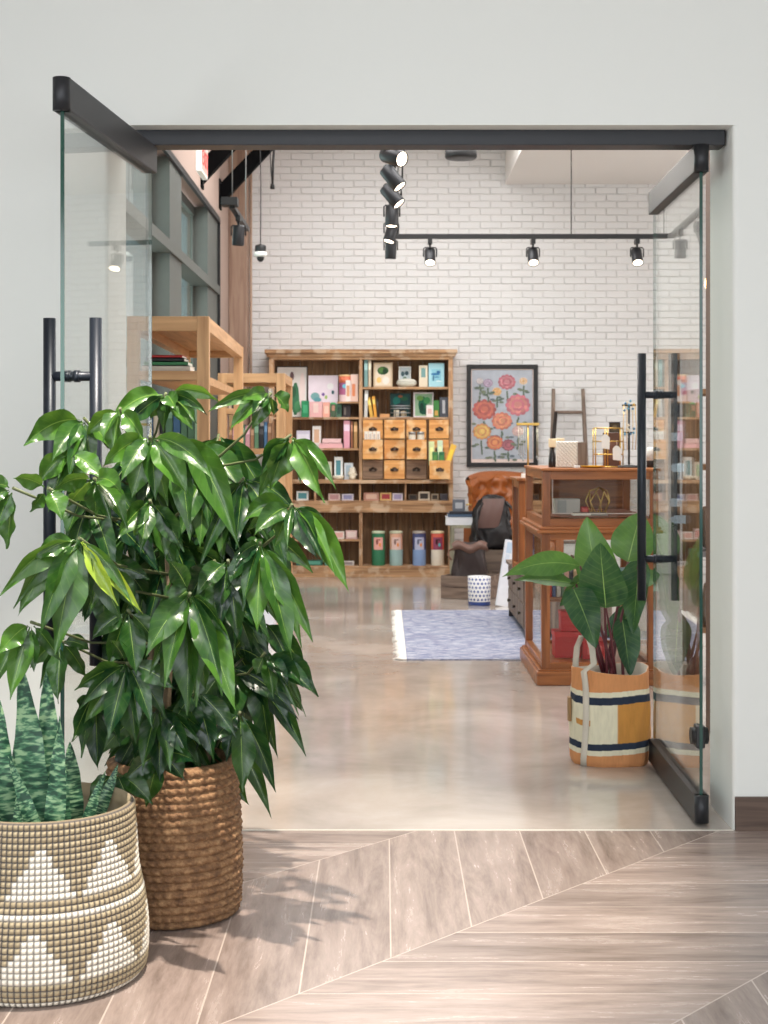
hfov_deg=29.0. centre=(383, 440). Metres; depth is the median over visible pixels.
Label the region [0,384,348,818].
plant
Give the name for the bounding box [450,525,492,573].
side table
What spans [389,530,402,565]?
canister
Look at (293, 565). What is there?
shelf
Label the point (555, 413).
stick
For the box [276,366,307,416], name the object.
framed picture
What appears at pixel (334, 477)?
bowl
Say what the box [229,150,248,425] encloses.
trim
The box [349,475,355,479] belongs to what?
pot
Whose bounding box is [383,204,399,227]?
track spotlight
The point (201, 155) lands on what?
exit sign
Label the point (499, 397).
framed picture
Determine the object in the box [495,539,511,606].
board
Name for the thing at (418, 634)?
area rug
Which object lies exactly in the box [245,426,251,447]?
book
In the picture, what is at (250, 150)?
trim
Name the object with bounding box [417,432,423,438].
candle tin
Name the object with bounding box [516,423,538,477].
stand
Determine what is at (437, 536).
canister
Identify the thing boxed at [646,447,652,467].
lantern
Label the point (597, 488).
ornament
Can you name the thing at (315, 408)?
gift box
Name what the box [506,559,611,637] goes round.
chest
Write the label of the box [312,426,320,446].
gift box
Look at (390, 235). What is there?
track spotlight
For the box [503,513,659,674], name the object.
leaf plant
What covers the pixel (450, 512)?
book
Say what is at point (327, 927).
floor
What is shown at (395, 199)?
track spotlight
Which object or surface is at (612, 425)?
print
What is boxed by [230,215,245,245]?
track spotlight
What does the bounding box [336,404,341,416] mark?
gift box
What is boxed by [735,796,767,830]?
baseboard
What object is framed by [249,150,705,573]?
wall
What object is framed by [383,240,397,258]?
track spotlight
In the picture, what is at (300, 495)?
gift box
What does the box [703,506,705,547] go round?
woven basket
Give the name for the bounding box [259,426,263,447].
book
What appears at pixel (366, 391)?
book
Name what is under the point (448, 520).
book
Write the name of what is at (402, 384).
bowl
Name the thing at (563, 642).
box
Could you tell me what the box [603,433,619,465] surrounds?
gift box
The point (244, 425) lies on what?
book
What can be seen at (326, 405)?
gift box
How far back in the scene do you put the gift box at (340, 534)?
14.95 m
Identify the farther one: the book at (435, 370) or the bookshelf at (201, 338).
the book at (435, 370)
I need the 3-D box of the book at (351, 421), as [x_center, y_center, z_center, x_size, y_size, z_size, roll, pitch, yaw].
[-0.323,-0.064,15.015,0.018,0.271,0.191,0,0,0]
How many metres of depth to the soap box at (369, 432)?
14.78 m
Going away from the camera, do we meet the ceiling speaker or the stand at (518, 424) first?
the stand at (518, 424)
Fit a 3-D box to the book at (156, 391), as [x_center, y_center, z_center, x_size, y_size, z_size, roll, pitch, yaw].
[-1.203,-0.130,7.730,0.031,0.259,0.181,0,0,0]
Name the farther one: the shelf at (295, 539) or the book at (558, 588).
the shelf at (295, 539)
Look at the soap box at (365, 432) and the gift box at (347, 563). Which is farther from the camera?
the gift box at (347, 563)
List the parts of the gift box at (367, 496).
label panel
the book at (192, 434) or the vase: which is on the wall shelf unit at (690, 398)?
the vase
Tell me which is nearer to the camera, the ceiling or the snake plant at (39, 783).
the snake plant at (39, 783)
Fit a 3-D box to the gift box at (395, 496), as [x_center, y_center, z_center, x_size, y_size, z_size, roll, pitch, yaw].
[0.138,0.562,14.979,0.105,0.073,0.062,0,0,0]
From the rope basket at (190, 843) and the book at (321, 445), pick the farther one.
the book at (321, 445)
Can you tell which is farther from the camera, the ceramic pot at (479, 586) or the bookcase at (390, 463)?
the bookcase at (390, 463)
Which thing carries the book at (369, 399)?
on the bookcase at (390, 463)
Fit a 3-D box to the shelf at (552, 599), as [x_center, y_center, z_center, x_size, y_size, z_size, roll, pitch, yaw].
[1.194,0.894,8.770,0.552,0.015,0.880,0,0,0]
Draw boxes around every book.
[142,366,194,370]
[142,419,146,437]
[143,362,192,365]
[147,358,188,361]
[147,391,157,437]
[152,355,186,358]
[153,416,159,440]
[160,423,164,433]
[165,412,172,432]
[173,415,180,433]
[181,422,187,437]
[188,398,196,439]
[229,427,233,439]
[243,424,246,443]
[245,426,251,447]
[250,427,253,447]
[254,424,259,447]
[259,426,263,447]
[264,422,268,446]
[268,423,272,440]
[319,443,342,447]
[322,438,341,442]
[344,421,349,447]
[351,421,352,447]
[354,422,357,447]
[364,360,367,386]
[364,390,367,416]
[367,397,372,416]
[368,360,370,386]
[372,396,376,416]
[428,363,443,386]
[445,516,472,524]
[447,513,471,516]
[449,511,471,513]
[552,586,555,596]
[556,586,560,596]
[569,570,572,579]
[571,555,576,577]
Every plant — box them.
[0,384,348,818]
[0,672,117,821]
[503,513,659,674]
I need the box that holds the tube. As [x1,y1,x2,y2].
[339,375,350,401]
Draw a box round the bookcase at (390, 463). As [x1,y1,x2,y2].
[264,349,456,576]
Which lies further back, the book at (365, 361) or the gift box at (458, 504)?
the book at (365, 361)
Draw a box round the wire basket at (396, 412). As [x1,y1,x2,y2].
[390,405,410,416]
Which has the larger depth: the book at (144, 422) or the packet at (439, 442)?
the packet at (439, 442)
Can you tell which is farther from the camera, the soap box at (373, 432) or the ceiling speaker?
the soap box at (373, 432)
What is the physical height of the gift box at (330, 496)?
0.068 m
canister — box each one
[372,530,384,565]
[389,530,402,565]
[412,530,425,565]
[431,530,443,565]
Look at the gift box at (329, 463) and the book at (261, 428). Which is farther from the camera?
the gift box at (329, 463)
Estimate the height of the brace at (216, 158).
1.007 m
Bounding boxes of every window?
[126,150,172,385]
[152,154,219,439]
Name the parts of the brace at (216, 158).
plate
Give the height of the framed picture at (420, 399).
0.257 m
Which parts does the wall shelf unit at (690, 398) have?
shelf, shelf, shelf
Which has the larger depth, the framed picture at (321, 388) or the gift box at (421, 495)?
the framed picture at (321, 388)
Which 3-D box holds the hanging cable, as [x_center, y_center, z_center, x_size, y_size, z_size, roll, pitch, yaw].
[-1.042,-2.856,13.998,0.065,0.965,0.046,0,0,0]
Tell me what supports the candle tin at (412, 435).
in the bookcase at (390, 463)
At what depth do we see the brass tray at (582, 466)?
8.32 m
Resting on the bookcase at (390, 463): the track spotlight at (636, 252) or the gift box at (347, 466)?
the gift box at (347, 466)
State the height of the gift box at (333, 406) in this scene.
0.132 m
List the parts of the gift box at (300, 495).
label panel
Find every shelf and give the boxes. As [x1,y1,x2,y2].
[274,417,447,419]
[292,500,447,500]
[292,564,447,566]
[293,538,358,540]
[320,448,358,449]
[337,402,358,403]
[362,387,447,389]
[550,597,561,601]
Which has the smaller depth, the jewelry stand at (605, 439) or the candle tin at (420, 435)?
the jewelry stand at (605, 439)
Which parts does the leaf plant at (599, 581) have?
stem, stem, stem, stem, stem, stem, stem, stem, stem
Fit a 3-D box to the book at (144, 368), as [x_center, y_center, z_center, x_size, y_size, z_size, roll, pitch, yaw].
[-1.125,-0.374,7.760,0.250,0.028,0.200,0,0,0]
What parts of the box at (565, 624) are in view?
lid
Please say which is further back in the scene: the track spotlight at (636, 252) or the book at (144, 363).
the track spotlight at (636, 252)
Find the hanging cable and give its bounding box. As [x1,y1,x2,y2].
[270,150,274,188]
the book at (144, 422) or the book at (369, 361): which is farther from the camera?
the book at (369, 361)
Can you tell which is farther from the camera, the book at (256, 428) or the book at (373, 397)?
the book at (373, 397)
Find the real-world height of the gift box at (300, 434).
0.177 m
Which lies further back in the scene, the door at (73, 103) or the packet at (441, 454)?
the packet at (441, 454)
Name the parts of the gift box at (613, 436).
label panel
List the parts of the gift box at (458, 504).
label panel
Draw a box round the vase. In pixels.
[703,582,705,624]
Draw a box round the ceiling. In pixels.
[505,150,705,183]
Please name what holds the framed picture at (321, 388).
on the bookcase at (390, 463)
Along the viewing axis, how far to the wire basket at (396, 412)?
14.91 m
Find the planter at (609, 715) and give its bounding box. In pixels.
[567,635,650,767]
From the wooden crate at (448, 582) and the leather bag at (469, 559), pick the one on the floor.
the wooden crate at (448, 582)
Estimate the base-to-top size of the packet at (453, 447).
0.224 m
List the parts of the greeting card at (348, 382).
label panel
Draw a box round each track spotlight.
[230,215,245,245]
[379,150,407,166]
[380,164,405,191]
[380,183,404,208]
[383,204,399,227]
[383,223,399,243]
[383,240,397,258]
[423,238,436,266]
[526,238,539,266]
[630,238,643,266]
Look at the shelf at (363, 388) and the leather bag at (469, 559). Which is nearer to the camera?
the leather bag at (469, 559)
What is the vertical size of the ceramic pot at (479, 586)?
0.238 m
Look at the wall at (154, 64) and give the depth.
5.20 m
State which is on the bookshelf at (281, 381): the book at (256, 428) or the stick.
the book at (256, 428)
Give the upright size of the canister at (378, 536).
0.350 m
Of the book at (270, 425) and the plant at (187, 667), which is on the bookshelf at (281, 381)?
the book at (270, 425)
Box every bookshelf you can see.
[127,316,242,556]
[218,373,291,572]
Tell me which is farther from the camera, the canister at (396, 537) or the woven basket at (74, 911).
the canister at (396, 537)
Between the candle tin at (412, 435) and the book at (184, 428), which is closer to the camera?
the book at (184, 428)
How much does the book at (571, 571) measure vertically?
0.217 m
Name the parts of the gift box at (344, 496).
label panel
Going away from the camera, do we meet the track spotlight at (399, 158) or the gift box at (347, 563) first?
the track spotlight at (399, 158)
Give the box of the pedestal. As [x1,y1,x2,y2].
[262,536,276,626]
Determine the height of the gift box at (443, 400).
0.202 m
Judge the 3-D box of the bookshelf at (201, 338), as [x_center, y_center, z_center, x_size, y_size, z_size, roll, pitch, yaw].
[-1.135,0.361,8.845,0.419,2.000,2.500,0,0,-1]
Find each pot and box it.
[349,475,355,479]
[468,575,490,605]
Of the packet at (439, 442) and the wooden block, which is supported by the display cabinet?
the wooden block
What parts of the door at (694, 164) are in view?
handle, rail, rail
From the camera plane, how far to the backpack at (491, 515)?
13.16 m
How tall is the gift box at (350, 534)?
0.085 m
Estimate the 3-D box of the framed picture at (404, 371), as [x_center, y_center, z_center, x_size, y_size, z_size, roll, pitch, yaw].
[0.210,-0.647,15.018,0.124,0.213,0.037,0,0,0]
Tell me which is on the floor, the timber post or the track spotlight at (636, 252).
the timber post
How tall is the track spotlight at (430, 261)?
0.236 m
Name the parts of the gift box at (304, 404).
label panel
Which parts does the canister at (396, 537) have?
lid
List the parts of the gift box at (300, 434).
label panel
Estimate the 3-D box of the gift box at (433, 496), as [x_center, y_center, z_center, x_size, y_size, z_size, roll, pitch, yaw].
[0.512,0.565,14.979,0.073,0.066,0.062,0,0,0]
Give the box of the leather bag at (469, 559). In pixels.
[447,540,487,587]
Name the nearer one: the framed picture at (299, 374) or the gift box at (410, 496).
the gift box at (410, 496)
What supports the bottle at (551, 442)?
on the display cabinet
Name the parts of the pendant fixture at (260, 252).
cord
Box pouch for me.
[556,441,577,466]
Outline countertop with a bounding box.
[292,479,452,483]
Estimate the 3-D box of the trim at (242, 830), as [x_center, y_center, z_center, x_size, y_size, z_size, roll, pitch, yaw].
[0.128,1.361,5.195,2.187,0.002,0.010,0,0,0]
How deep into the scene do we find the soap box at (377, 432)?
14.78 m
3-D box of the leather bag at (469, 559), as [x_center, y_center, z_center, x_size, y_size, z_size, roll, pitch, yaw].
[0.733,1.103,12.903,0.362,0.490,0.214,0,0,8]
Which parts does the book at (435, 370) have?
label panel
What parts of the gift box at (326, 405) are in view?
label panel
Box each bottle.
[548,439,556,466]
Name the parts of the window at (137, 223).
trim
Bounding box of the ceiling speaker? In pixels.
[445,150,476,160]
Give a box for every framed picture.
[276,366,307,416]
[308,375,337,416]
[373,363,391,386]
[390,393,410,416]
[399,366,410,386]
[413,392,433,416]
[467,365,537,466]
[609,422,619,432]
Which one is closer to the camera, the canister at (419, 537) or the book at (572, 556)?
the book at (572, 556)
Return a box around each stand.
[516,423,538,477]
[617,399,636,467]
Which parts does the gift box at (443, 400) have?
label panel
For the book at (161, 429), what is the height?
0.183 m
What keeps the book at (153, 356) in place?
on the book at (153, 359)
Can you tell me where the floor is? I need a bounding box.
[0,574,767,1023]
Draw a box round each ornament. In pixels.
[348,467,356,479]
[585,487,609,512]
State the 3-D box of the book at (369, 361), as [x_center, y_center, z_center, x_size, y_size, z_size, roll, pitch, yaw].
[-0.143,-0.682,15.005,0.029,0.279,0.171,0,0,0]
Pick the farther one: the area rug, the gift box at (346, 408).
the gift box at (346, 408)
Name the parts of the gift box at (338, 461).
label panel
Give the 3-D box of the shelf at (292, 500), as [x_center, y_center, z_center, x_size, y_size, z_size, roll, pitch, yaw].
[-0.230,0.609,15.023,1.751,0.022,0.265,0,0,0]
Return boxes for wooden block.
[578,442,586,467]
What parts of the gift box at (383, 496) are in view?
label panel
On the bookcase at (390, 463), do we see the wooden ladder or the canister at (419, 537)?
the canister at (419, 537)
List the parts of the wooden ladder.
rail, rail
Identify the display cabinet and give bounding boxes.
[520,465,662,685]
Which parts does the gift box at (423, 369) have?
label panel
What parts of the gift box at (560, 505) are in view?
label panel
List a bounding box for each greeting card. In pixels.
[346,380,350,401]
[426,405,432,416]
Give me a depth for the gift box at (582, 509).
8.48 m
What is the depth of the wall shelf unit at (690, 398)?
8.36 m
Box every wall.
[0,0,767,829]
[157,150,228,438]
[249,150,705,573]
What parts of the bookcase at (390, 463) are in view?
panel, cornice, knob post, drawer, drawer, drawer, drawer, drawer, drawer, drawer, drawer, drawer, drawer, drawer, drawer, panel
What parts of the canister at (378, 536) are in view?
lid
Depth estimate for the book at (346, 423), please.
14.92 m
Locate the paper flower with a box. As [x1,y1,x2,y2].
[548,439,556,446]
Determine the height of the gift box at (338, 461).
0.228 m
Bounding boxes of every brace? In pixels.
[200,150,234,189]
[219,150,272,209]
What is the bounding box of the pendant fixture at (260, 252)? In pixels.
[254,150,266,261]
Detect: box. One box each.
[296,491,308,499]
[297,431,309,439]
[301,401,308,416]
[308,560,322,565]
[309,402,322,416]
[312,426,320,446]
[323,402,329,416]
[325,462,331,479]
[328,494,339,499]
[331,404,335,416]
[334,457,342,479]
[334,531,343,538]
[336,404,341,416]
[342,494,353,499]
[343,405,350,416]
[344,463,352,479]
[344,561,353,565]
[346,530,356,538]
[351,374,357,401]
[364,431,367,438]
[364,493,378,499]
[368,431,371,438]
[372,431,375,438]
[376,431,379,438]
[380,493,390,499]
[392,493,402,499]
[408,494,417,499]
[418,492,429,499]
[419,365,427,386]
[431,494,437,499]
[440,397,447,416]
[440,494,447,499]
[453,499,464,510]
[551,629,581,657]
[553,498,579,512]
[558,609,577,630]
[580,507,587,511]
[581,637,604,658]
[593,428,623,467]
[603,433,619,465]
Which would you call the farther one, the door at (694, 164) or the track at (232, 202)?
the track at (232, 202)
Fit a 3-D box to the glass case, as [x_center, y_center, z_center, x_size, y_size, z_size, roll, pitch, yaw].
[1.192,0.588,10.520,0.555,0.662,0.570,0,0,0]
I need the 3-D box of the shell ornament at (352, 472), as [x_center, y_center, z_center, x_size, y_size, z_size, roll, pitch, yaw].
[-0.317,0.324,14.940,0.103,0.129,0.070,0,0,0]
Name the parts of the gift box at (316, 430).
label panel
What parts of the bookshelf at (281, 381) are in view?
post, post, shelf, shelf, frame, post, post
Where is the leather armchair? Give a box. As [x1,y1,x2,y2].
[463,471,563,552]
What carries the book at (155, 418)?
on the bookshelf at (201, 338)
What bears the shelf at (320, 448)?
attached to the bookcase at (390, 463)
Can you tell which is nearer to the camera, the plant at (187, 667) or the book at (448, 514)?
the plant at (187, 667)
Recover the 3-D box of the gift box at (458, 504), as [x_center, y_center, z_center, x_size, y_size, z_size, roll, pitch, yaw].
[0.680,0.585,13.519,0.110,0.108,0.082,0,0,0]
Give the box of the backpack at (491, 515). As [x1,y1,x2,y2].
[469,494,511,548]
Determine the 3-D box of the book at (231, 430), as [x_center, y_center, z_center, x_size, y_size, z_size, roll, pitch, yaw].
[-1.225,-0.027,11.940,0.030,0.173,0.161,0,0,0]
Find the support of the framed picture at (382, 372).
on the bookcase at (390, 463)
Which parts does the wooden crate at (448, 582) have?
panel, panel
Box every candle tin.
[408,432,415,438]
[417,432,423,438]
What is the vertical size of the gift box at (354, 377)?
0.275 m
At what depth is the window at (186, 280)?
12.12 m
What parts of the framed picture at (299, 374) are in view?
frame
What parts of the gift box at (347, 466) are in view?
label panel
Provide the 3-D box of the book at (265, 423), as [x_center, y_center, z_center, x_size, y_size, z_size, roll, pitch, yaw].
[-0.944,-0.046,11.940,0.026,0.212,0.161,0,0,0]
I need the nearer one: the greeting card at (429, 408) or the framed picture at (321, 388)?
the greeting card at (429, 408)
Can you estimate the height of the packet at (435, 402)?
0.172 m
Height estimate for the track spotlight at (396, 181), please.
0.236 m
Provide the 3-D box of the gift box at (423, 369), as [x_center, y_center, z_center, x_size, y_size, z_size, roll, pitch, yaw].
[0.395,-0.651,14.964,0.086,0.218,0.052,0,0,0]
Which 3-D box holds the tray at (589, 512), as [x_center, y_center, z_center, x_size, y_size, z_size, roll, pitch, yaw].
[1.205,0.410,8.370,0.100,0.016,0.080,0,0,0]
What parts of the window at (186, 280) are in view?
pane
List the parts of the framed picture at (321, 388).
frame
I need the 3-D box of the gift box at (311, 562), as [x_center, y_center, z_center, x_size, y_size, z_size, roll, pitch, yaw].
[-0.706,1.227,14.989,0.170,0.052,0.082,0,0,0]
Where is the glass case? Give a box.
[510,476,575,567]
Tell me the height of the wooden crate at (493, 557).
0.398 m
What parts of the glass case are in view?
corner post, rail, corner post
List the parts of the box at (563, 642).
lid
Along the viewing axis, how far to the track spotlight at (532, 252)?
12.67 m
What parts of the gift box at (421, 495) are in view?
label panel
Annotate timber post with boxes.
[706,150,709,732]
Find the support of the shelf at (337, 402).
attached to the bookcase at (390, 463)
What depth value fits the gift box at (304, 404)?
14.93 m
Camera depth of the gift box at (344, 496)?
14.95 m
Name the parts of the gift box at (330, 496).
label panel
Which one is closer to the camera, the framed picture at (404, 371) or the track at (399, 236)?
the track at (399, 236)
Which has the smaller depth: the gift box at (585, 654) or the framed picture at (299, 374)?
the gift box at (585, 654)
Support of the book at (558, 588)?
on the display cabinet
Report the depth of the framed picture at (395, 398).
15.03 m
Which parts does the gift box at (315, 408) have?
label panel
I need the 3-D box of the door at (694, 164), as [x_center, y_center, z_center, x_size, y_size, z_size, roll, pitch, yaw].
[1.143,0.150,5.754,0.196,2.398,1.037,0,0,1]
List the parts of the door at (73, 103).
handle, rail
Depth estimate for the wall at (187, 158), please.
14.18 m
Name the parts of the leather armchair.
armrest, backrest, seat, armrest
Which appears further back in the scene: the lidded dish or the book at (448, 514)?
the lidded dish
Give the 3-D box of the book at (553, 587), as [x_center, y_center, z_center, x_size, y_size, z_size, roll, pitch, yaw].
[0.968,0.773,8.515,0.020,0.224,0.131,0,0,0]
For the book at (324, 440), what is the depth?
14.93 m
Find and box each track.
[221,150,248,230]
[394,150,667,238]
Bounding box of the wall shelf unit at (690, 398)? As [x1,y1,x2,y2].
[682,389,705,686]
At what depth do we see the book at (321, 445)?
14.92 m
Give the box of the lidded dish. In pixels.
[396,378,416,386]
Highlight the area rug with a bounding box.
[391,610,609,659]
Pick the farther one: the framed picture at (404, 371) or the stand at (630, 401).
the framed picture at (404, 371)
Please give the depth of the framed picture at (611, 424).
8.67 m
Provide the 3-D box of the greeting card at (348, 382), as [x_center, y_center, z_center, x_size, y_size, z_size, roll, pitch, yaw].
[-0.361,-0.503,14.927,0.049,0.215,0.016,0,0,0]
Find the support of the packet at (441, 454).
in the bookcase at (390, 463)
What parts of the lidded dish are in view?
lid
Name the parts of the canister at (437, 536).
lid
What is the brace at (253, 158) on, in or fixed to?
attached to the wall at (187, 158)
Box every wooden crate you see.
[441,574,499,599]
[485,549,503,573]
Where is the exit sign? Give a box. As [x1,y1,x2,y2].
[196,150,207,179]
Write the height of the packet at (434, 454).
0.135 m
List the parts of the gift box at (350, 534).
label panel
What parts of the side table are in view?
leg, leg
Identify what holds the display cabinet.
on the floor
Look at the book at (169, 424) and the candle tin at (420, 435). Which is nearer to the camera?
the book at (169, 424)
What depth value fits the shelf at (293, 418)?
14.88 m
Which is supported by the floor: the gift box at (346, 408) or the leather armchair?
the leather armchair
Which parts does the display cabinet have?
corner post, corner post, rail, rail, rail, rail, corner post, corner post, rail, rail, rail, panel, rail, rail, glass trim, corner post, corner post, rail, corner post, corner post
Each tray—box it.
[571,512,590,515]
[581,465,604,467]
[589,512,607,515]
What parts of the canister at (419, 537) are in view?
lid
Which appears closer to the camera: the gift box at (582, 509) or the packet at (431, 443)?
the gift box at (582, 509)
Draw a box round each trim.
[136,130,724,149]
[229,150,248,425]
[242,830,733,830]
[250,150,251,425]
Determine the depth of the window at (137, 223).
10.07 m
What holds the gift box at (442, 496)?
on the bookcase at (390, 463)
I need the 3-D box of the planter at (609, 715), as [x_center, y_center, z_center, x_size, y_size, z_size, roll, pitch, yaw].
[0.959,1.093,6.336,0.355,0.538,0.304,0,0,0]
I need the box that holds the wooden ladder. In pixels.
[549,389,588,543]
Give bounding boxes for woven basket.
[0,782,149,1006]
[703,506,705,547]
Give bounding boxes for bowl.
[332,476,343,479]
[396,382,416,386]
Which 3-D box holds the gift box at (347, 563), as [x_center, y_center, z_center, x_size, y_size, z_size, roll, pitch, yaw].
[-0.370,1.232,14.989,0.140,0.042,0.082,0,0,0]
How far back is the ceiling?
14.20 m
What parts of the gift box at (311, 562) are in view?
label panel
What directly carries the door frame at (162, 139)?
attached to the wall at (154, 64)
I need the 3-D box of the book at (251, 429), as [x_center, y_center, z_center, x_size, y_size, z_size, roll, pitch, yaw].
[-1.052,-0.027,11.940,0.031,0.173,0.161,0,0,0]
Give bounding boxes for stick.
[550,412,557,450]
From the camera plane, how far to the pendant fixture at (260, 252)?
13.38 m
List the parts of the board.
label panel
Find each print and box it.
[400,367,409,378]
[610,423,618,430]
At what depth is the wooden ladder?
15.07 m
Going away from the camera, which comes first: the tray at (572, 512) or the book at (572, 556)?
the tray at (572, 512)
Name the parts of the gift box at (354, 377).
label panel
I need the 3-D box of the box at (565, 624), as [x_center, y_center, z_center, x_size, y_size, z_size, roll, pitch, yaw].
[1.082,1.047,8.680,0.116,0.115,0.126,0,0,0]
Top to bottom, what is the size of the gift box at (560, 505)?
0.087 m
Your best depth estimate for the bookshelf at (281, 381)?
11.80 m
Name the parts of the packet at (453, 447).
label panel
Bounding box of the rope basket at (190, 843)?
[106,748,243,929]
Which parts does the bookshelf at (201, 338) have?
post, shelf, frame, post, post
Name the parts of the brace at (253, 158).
plate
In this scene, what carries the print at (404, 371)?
attached to the framed picture at (404, 371)
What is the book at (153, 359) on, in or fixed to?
on the book at (144, 363)
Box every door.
[43,76,156,744]
[637,143,708,823]
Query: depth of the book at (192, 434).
7.64 m
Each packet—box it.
[429,441,433,459]
[432,452,437,459]
[433,400,438,416]
[437,440,442,459]
[439,452,443,459]
[446,444,455,462]
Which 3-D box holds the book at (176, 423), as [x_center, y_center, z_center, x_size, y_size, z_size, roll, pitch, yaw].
[-1.066,-0.127,7.730,0.036,0.254,0.181,0,0,0]
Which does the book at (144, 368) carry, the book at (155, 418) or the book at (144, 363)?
the book at (144, 363)
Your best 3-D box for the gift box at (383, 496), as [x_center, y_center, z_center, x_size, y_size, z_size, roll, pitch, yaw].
[0.018,0.559,14.979,0.115,0.078,0.062,0,0,0]

